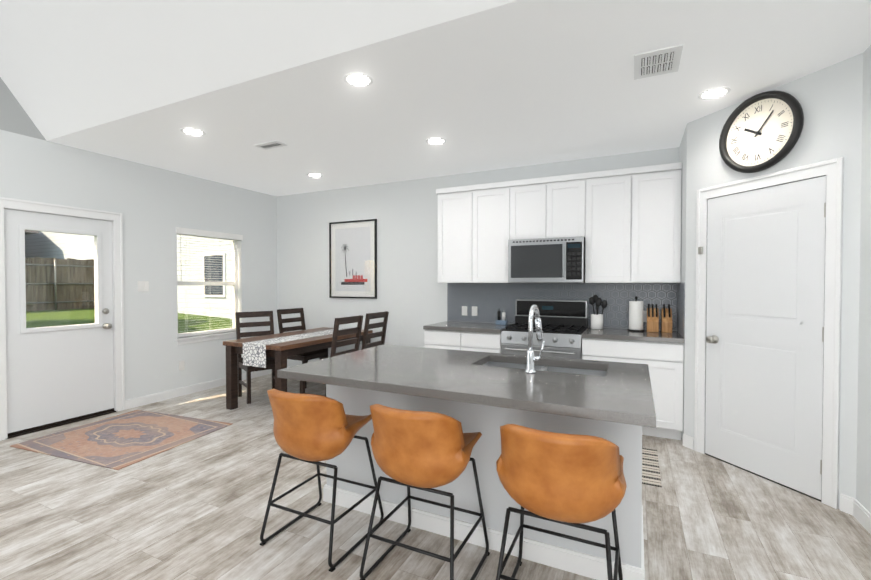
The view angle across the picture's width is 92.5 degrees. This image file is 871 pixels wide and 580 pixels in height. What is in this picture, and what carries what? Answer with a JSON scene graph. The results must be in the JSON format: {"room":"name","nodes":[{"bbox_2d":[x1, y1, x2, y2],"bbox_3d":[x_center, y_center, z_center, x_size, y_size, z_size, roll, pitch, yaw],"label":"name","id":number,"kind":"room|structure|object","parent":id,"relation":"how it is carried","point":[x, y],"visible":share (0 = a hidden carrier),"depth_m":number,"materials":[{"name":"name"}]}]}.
{"room":"kitchen","nodes":[
{"label":"kitchen","id":0,"kind":"room"},
{"bbox_2d":[0,77,276,399],"bbox_3d":[-4.139,-0.832,3.032,0.150,4.300,7.850,0,1,26],"label":"wall","id":1,"kind":"structure","parent":0,"point":[155,206],"depth_m":4.76,"materials":[{"name":"grey paint"}]},
{"bbox_2d":[0,197,124,440],"bbox_3d":[-3.629,0.244,4.053,0.198,2.115,1.010,0,1,26],"label":"door","id":2,"kind":"structure","parent":1,"relation":"attached to","point":[53,376],"depth_m":4.00,"materials":[{"name":"white wood"}]},
{"bbox_2d":[138,281,148,291],"bbox_3d":[-3.271,-0.040,4.667,0.010,0.115,0.115,0,1,26],"label":"switch plate","id":3,"kind":"object","parent":1,"relation":"attached to","point":[143,286],"visible":1,"depth_m":4.67,"materials":[{"name":"white plastic"}]},
{"bbox_2d":[175,236,244,344],"bbox_3d":[-2.959,-0.047,5.452,0.163,1.404,0.970,0,1,26],"label":"window","id":4,"kind":"structure","parent":1,"relation":"in","point":[200,338],"depth_m":5.53,"materials":[{"name":"white plastic"}]},
{"bbox_2d":[176,227,242,336],"bbox_3d":[-2.931,-0.097,5.437,0.076,1.330,0.934,0,1,26],"label":"window blinds","id":5,"kind":"object","parent":4,"relation":"attached to","point":[186,232],"visible":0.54,"depth_m":5.40,"materials":[{"name":"white plastic"}]},
{"bbox_2d":[0,374,870,579],"bbox_3d":[-1.264,1.391,1.604,6.700,0.100,8.100,0,1,26],"label":"floor","id":6,"kind":"structure","parent":0,"point":[194,509],"depth_m":2.37,"materials":[{"name":"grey wood"}]},
{"bbox_2d":[10,410,232,469],"bbox_3d":[-2.766,1.302,3.766,1.320,0.008,1.060,0,1,20],"label":"rug","id":7,"kind":"object","parent":6,"relation":"on","point":[120,441],"visible":0.96,"depth_m":3.65,"materials":[{"name":"orange fabric"}]},
{"bbox_2d":[235,311,274,403],"bbox_3d":[-2.112,0.779,5.036,0.440,1.016,0.519,-1,1,-39],"label":"chair","id":8,"kind":"object","parent":6,"relation":"on","point":[270,362],"visible":0.69,"depth_m":5.06,"materials":[{"name":"brown wood"}]},
{"bbox_2d":[223,327,372,409],"bbox_3d":[-1.572,0.916,5.056,0.850,0.740,1.610,0,1,26],"label":"dining table","id":9,"kind":"object","parent":6,"relation":"on","point":[281,352],"visible":0.52,"depth_m":4.51,"materials":[{"name":"brown wood"}]},
{"bbox_2d":[243,328,360,367],"bbox_3d":[-1.518,0.660,5.026,0.330,0.234,1.623,0,1,26],"label":"table runner","id":10,"kind":"object","parent":9,"relation":"on","point":[254,353],"visible":0.64,"depth_m":4.34,"materials":[{"name":"fabric"}]},
{"bbox_2d":[277,308,327,388],"bbox_3d":[-1.810,0.768,5.697,0.540,1.016,0.466,0,1,26],"label":"chair","id":11,"kind":"object","parent":6,"relation":"on","point":[304,358],"visible":0.58,"depth_m":5.67,"materials":[{"name":"brown wood"}]},
{"bbox_2d":[260,389,383,571],"bbox_3d":[-0.619,0.913,2.246,0.499,0.836,0.531,0,1,26],"label":"stool","id":12,"kind":"object","parent":6,"relation":"on","point":[312,428],"visible":0.96,"depth_m":2.05,"materials":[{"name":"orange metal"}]},
{"bbox_2d":[300,315,362,396],"bbox_3d":[-1.125,0.787,4.523,0.519,1.016,0.440,0,1,26],"label":"chair","id":13,"kind":"object","parent":6,"relation":"on","point":[337,332],"visible":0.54,"depth_m":4.42,"materials":[{"name":"brown wood"}]},
{"bbox_2d":[361,311,388,349],"bbox_3d":[-0.916,0.776,5.166,0.519,1.016,0.440,0,1,26],"label":"chair","id":14,"kind":"object","parent":6,"relation":"on","point":[366,335],"visible":0.46,"depth_m":5.04,"materials":[{"name":"brown wood"}]},
{"bbox_2d":[359,404,489,579],"bbox_3d":[-0.051,0.918,1.973,0.499,0.836,0.531,0,1,26],"label":"stool","id":15,"kind":"object","parent":6,"relation":"on","point":[425,451],"visible":1,"depth_m":1.78,"materials":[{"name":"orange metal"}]},
{"bbox_2d":[423,321,511,352],"bbox_3d":[0.401,0.842,4.699,0.875,0.900,0.657,0,1,26],"label":"base cabinet","id":16,"kind":"object","parent":6,"relation":"on","point":[470,336],"visible":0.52,"depth_m":4.43,"materials":[{"name":"white wood"}]},
{"bbox_2d":[496,309,507,324],"bbox_3d":[0.748,0.301,4.714,0.120,0.180,0.080,0,1,26],"label":"soap tray","id":17,"kind":"object","parent":16,"relation":"on","point":[503,321],"visible":1,"depth_m":4.69,"materials":[{"name":"blue"}]},
{"bbox_2d":[323,385,644,579],"bbox_3d":[0.250,0.897,2.513,1.803,0.860,0.652,0,1,26],"label":"kitchen island","id":18,"kind":"object","parent":6,"relation":"on","point":[353,464],"depth_m":2.15,"materials":[{"name":"grey paint"}]},
{"bbox_2d":[277,353,655,427],"bbox_3d":[0.092,0.453,2.125,1.800,0.040,0.600,0,1,26],"label":"island countertop","id":19,"kind":"structure","parent":18,"relation":"on","point":[619,400],"depth_m":1.94,"materials":[{"name":"grey stone"}]},
{"bbox_2d":[524,304,544,372],"bbox_3d":[0.566,0.254,2.273,0.106,0.352,0.284,0,1,26],"label":"faucet","id":20,"kind":"object","parent":19,"relation":"on","point":[531,358],"visible":1,"depth_m":2.17,"materials":[{"name":"silver metal"}]},
{"bbox_2d":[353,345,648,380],"bbox_3d":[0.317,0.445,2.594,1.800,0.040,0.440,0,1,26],"label":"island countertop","id":21,"kind":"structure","parent":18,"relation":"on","point":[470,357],"depth_m":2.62,"materials":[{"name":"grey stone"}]},
{"bbox_2d":[481,357,604,376],"bbox_3d":[0.602,0.569,2.404,0.752,0.226,0.372,0,1,26],"label":"sink","id":22,"kind":"object","parent":21,"relation":"in","point":[512,364],"depth_m":2.53,"materials":[{"name":"silver metal"}]},
{"bbox_2d":[501,299,587,358],"bbox_3d":[1.133,0.705,4.311,0.770,1.185,0.695,0,1,26],"label":"range","id":23,"kind":"object","parent":6,"relation":"on","point":[564,323],"visible":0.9,"depth_m":4.21,"materials":[{"name":"silver metal"}]},
{"bbox_2d":[496,424,626,579],"bbox_3d":[0.508,0.922,1.705,0.499,0.836,0.531,0,1,26],"label":"stool","id":24,"kind":"object","parent":6,"relation":"on","point":[573,480],"visible":0.98,"depth_m":1.51,"materials":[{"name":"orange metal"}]},
{"bbox_2d":[582,327,683,439],"bbox_3d":[1.869,0.853,3.995,0.822,0.900,0.657,0,1,26],"label":"base cabinet","id":25,"kind":"object","parent":6,"relation":"on","point":[660,354],"visible":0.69,"depth_m":3.64,"materials":[{"name":"white wood"}]},
{"bbox_2d":[589,295,606,328],"bbox_3d":[1.662,0.223,4.263,0.178,0.350,0.120,0,1,26],"label":"utensil crock","id":26,"kind":"object","parent":25,"relation":"on","point":[596,320],"visible":1,"depth_m":4.23,"materials":[{"name":"white ceramic"}]},
{"bbox_2d":[628,296,643,331],"bbox_3d":[1.974,0.231,4.102,0.150,0.339,0.150,0,1,26],"label":"paper towel","id":27,"kind":"object","parent":25,"relation":"on","point":[635,315],"visible":1,"depth_m":4.05,"materials":[{"name":"white paper"}]},
{"bbox_2d":[647,304,658,331],"bbox_3d":[2.107,0.270,4.045,0.100,0.264,0.150,0,1,26],"label":"knife block","id":28,"kind":"object","parent":25,"relation":"on","point":[652,319],"visible":0.98,"depth_m":4.00,"materials":[{"name":"brown wood"}]},
{"bbox_2d":[661,304,671,332],"bbox_3d":[2.215,0.270,3.993,0.085,0.264,0.150,0,1,26],"label":"knife block","id":29,"kind":"object","parent":25,"relation":"on","point":[666,320],"visible":1,"depth_m":3.95,"materials":[{"name":"brown wood"}]},
{"bbox_2d":[642,448,661,486],"bbox_3d":[1.033,1.309,3.395,1.390,0.007,0.680,0,1,26],"label":"kitchen mat","id":30,"kind":"object","parent":6,"relation":"on","point":[650,471],"visible":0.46,"depth_m":3.06,"materials":[{"name":"beige fabric"}]},
{"bbox_2d":[0,0,870,195],"bbox_3d":[-1.264,-2.143,1.548,6.600,1.570,8.000,0,1,26],"label":"ceiling","id":31,"kind":"structure","parent":0,"point":[481,85],"depth_m":2.91,"materials":[{"name":"white paint"}]},
{"bbox_2d":[180,128,205,135],"bbox_3d":[-2.130,-1.388,3.662,0.194,0.007,0.194,0,1,26],"label":"recessed light","id":32,"kind":"object","parent":31,"relation":"in","point":[193,131],"visible":1,"depth_m":3.65,"materials":[{"name":"white plastic"}]},
{"bbox_2d":[254,140,287,149],"bbox_3d":[-1.585,-1.389,4.010,0.300,0.015,0.140,0,1,26],"label":"ceiling vent","id":33,"kind":"object","parent":31,"relation":"in","point":[270,145],"visible":0.98,"depth_m":4.00,"materials":[{"name":"white metal"}]},
{"bbox_2d":[307,173,322,176],"bbox_3d":[-1.482,-1.411,5.125,0.194,0.007,0.194,0,1,26],"label":"recessed light","id":34,"kind":"object","parent":31,"relation":"in","point":[314,175],"visible":0.98,"depth_m":5.13,"materials":[{"name":"white plastic"}]},
{"bbox_2d":[343,72,372,86],"bbox_3d":[-0.504,-1.373,2.726,0.194,0.007,0.194,0,1,26],"label":"recessed light","id":35,"kind":"object","parent":31,"relation":"in","point":[356,79],"visible":1,"depth_m":2.72,"materials":[{"name":"white plastic"}]},
{"bbox_2d":[426,137,445,144],"bbox_3d":[0.005,-1.392,3.901,0.194,0.007,0.194,0,1,26],"label":"recessed light","id":36,"kind":"object","parent":31,"relation":"in","point":[435,141],"visible":0.98,"depth_m":3.90,"materials":[{"name":"white plastic"}]},
{"bbox_2d":[634,44,682,79],"bbox_3d":[1.337,-1.366,2.519,0.250,0.015,0.320,0,1,26],"label":"ceiling vent","id":37,"kind":"object","parent":31,"relation":"in","point":[658,62],"visible":1,"depth_m":2.50,"materials":[{"name":"white metal"}]},
{"bbox_2d":[698,87,730,99],"bbox_3d":[1.952,-1.376,2.922,0.194,0.007,0.194,0,1,26],"label":"recessed light","id":38,"kind":"object","parent":31,"relation":"in","point":[714,93],"visible":0.98,"depth_m":2.92,"materials":[{"name":"white plastic"}]},
{"bbox_2d":[277,147,678,366],"bbox_3d":[0.016,-0.118,5.320,5.370,2.800,0.150,0,1,26],"label":"wall","id":39,"kind":"structure","parent":0,"point":[411,299],"depth_m":5.53,"materials":[{"name":"grey paint"}]},
{"bbox_2d":[329,219,376,298],"bbox_3d":[-1.150,-0.421,5.775,0.790,1.070,0.028,0,1,26],"label":"picture frame","id":40,"kind":"object","parent":39,"relation":"attached to","point":[352,259],"visible":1,"depth_m":5.77,"materials":[{"name":"black"}]},
{"bbox_2d":[436,186,479,282],"bbox_3d":[0.317,-0.623,4.895,0.493,1.078,0.338,0,1,26],"label":"upper cabinet","id":41,"kind":"object","parent":39,"relation":"attached to","point":[458,207],"depth_m":4.74,"materials":[{"name":"white wood"}]},
{"bbox_2d":[462,306,466,315],"bbox_3d":[0.353,0.253,5.069,0.072,0.115,0.008,0,1,26],"label":"outlet","id":42,"kind":"object","parent":39,"relation":"attached to","point":[464,310],"depth_m":5.07,"materials":[{"name":"white plastic"}]},
{"bbox_2d":[472,306,476,315],"bbox_3d":[0.470,0.254,5.013,0.072,0.115,0.008,0,1,26],"label":"outlet","id":43,"kind":"object","parent":39,"relation":"attached to","point":[474,308],"depth_m":5.01,"materials":[{"name":"white plastic"}]},
{"bbox_2d":[480,182,515,282],"bbox_3d":[0.678,-0.620,4.722,0.555,1.078,0.338,0,1,26],"label":"upper cabinet","id":44,"kind":"object","parent":39,"relation":"attached to","point":[497,199],"depth_m":4.55,"materials":[{"name":"white wood"}]},
{"bbox_2d":[516,178,551,238],"bbox_3d":[1.072,-0.846,4.529,0.445,0.620,0.338,0,1,26],"label":"upper cabinet","id":45,"kind":"object","parent":39,"relation":"attached to","point":[534,195],"depth_m":4.37,"materials":[{"name":"white wood"}]},
{"bbox_2d":[447,283,684,337],"bbox_3d":[1.125,0.160,4.342,2.480,0.470,0.660,0,1,26],"label":"backsplash","id":46,"kind":"structure","parent":39,"relation":"attached to","point":[489,300],"depth_m":4.52,"materials":[{"name":"tile"}]},
{"bbox_2d":[552,174,587,237],"bbox_3d":[1.362,-0.843,4.390,0.445,0.620,0.338,0,1,26],"label":"upper cabinet","id":47,"kind":"object","parent":39,"relation":"attached to","point":[569,192],"depth_m":4.21,"materials":[{"name":"white wood"}]},
{"bbox_2d":[508,236,584,282],"bbox_3d":[1.190,-0.304,4.412,0.756,0.452,0.461,0,1,26],"label":"microwave","id":48,"kind":"object","parent":47,"relation":"attached to","point":[551,260],"visible":1,"depth_m":4.23,"materials":[{"name":"silver metal"}]},
{"bbox_2d":[585,167,639,282],"bbox_3d":[1.748,-0.612,4.208,0.537,1.078,0.338,0,1,26],"label":"upper cabinet","id":49,"kind":"object","parent":39,"relation":"attached to","point":[625,223],"depth_m":4.04,"materials":[{"name":"white wood"}]},
{"bbox_2d":[643,311,646,321],"bbox_3d":[2.138,0.267,4.213,0.072,0.115,0.005,0,1,26],"label":"outlet","id":50,"kind":"object","parent":39,"relation":"attached to","point":[644,312],"depth_m":4.22,"materials":[{"name":"white plastic"}]},
{"bbox_2d":[640,162,681,282],"bbox_3d":[2.093,-0.609,4.042,0.476,1.078,0.338,0,1,26],"label":"upper cabinet","id":51,"kind":"object","parent":39,"relation":"attached to","point":[660,186],"depth_m":3.86,"materials":[{"name":"white wood"}]},
{"bbox_2d":[679,45,870,512],"bbox_3d":[1.248,-0.790,0.446,1.100,4.300,7.850,0,1,26],"label":"wall","id":52,"kind":"structure","parent":0,"point":[834,100],"depth_m":2.50,"materials":[{"name":"grey paint"}]},
{"bbox_2d":[125,367,870,533],"bbox_3d":[-1.331,1.291,1.635,6.150,0.100,7.700,0,1,26],"label":"baseboard","id":53,"kind":"structure","parent":52,"relation":"attached to","point":[858,510],"depth_m":4.63,"materials":[{"name":"white wood"}]},
{"bbox_2d":[719,90,803,172],"bbox_3d":[2.261,-1.100,2.922,0.056,0.544,0.544,0,1,-19],"label":"clock","id":54,"kind":"object","parent":52,"relation":"attached to","point":[762,131],"visible":0.98,"depth_m":2.90,"materials":[{"name":"black"}]},
{"bbox_2d":[694,157,843,508],"bbox_3d":[2.279,0.259,2.950,0.677,2.121,0.677,0,1,26],"label":"door","id":55,"kind":"structure","parent":52,"relation":"attached to","point":[769,247],"depth_m":2.85,"materials":[{"name":"white wood"}]},
{"label":"outside","id":56,"kind":"structure","parent":0,"visible":0},
{"bbox_2d":[26,299,232,332],"bbox_3d":[-19.378,0.429,17.664,39.972,1.630,65.000,0,1,26],"label":"ground","id":57,"kind":"structure","parent":56,"point":[47,321],"depth_m":12.68,"materials":[{"name":"green plant"}]},
{"bbox_2d":[25,230,38,234],"bbox_3d":[-26.039,-2.255,13.830,12.200,6.400,15.400,0,1,26],"label":"house","id":58,"kind":"structure","parent":57,"relation":"on","point":[29,232],"depth_m":17.99,"materials":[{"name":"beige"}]},
{"bbox_2d":[25,257,94,310],"bbox_3d":[-16.305,-0.058,8.617,0.128,1.975,17.366,0,1,26],"label":"fence","id":59,"kind":"object","parent":57,"relation":"on","point":[65,272],"depth_m":14.81,"materials":[{"name":"brown wood"}]},
{"bbox_2d":[25,231,232,318],"bbox_3d":[-11.156,-3.399,22.863,18.800,8.800,13.200,0,1,26],"label":"neighboring house","id":60,"kind":"structure","parent":57,"relation":"on","point":[44,242],"depth_m":14.83,"materials":[{"name":"white brick"},{"name":"shingle"}]}
]}

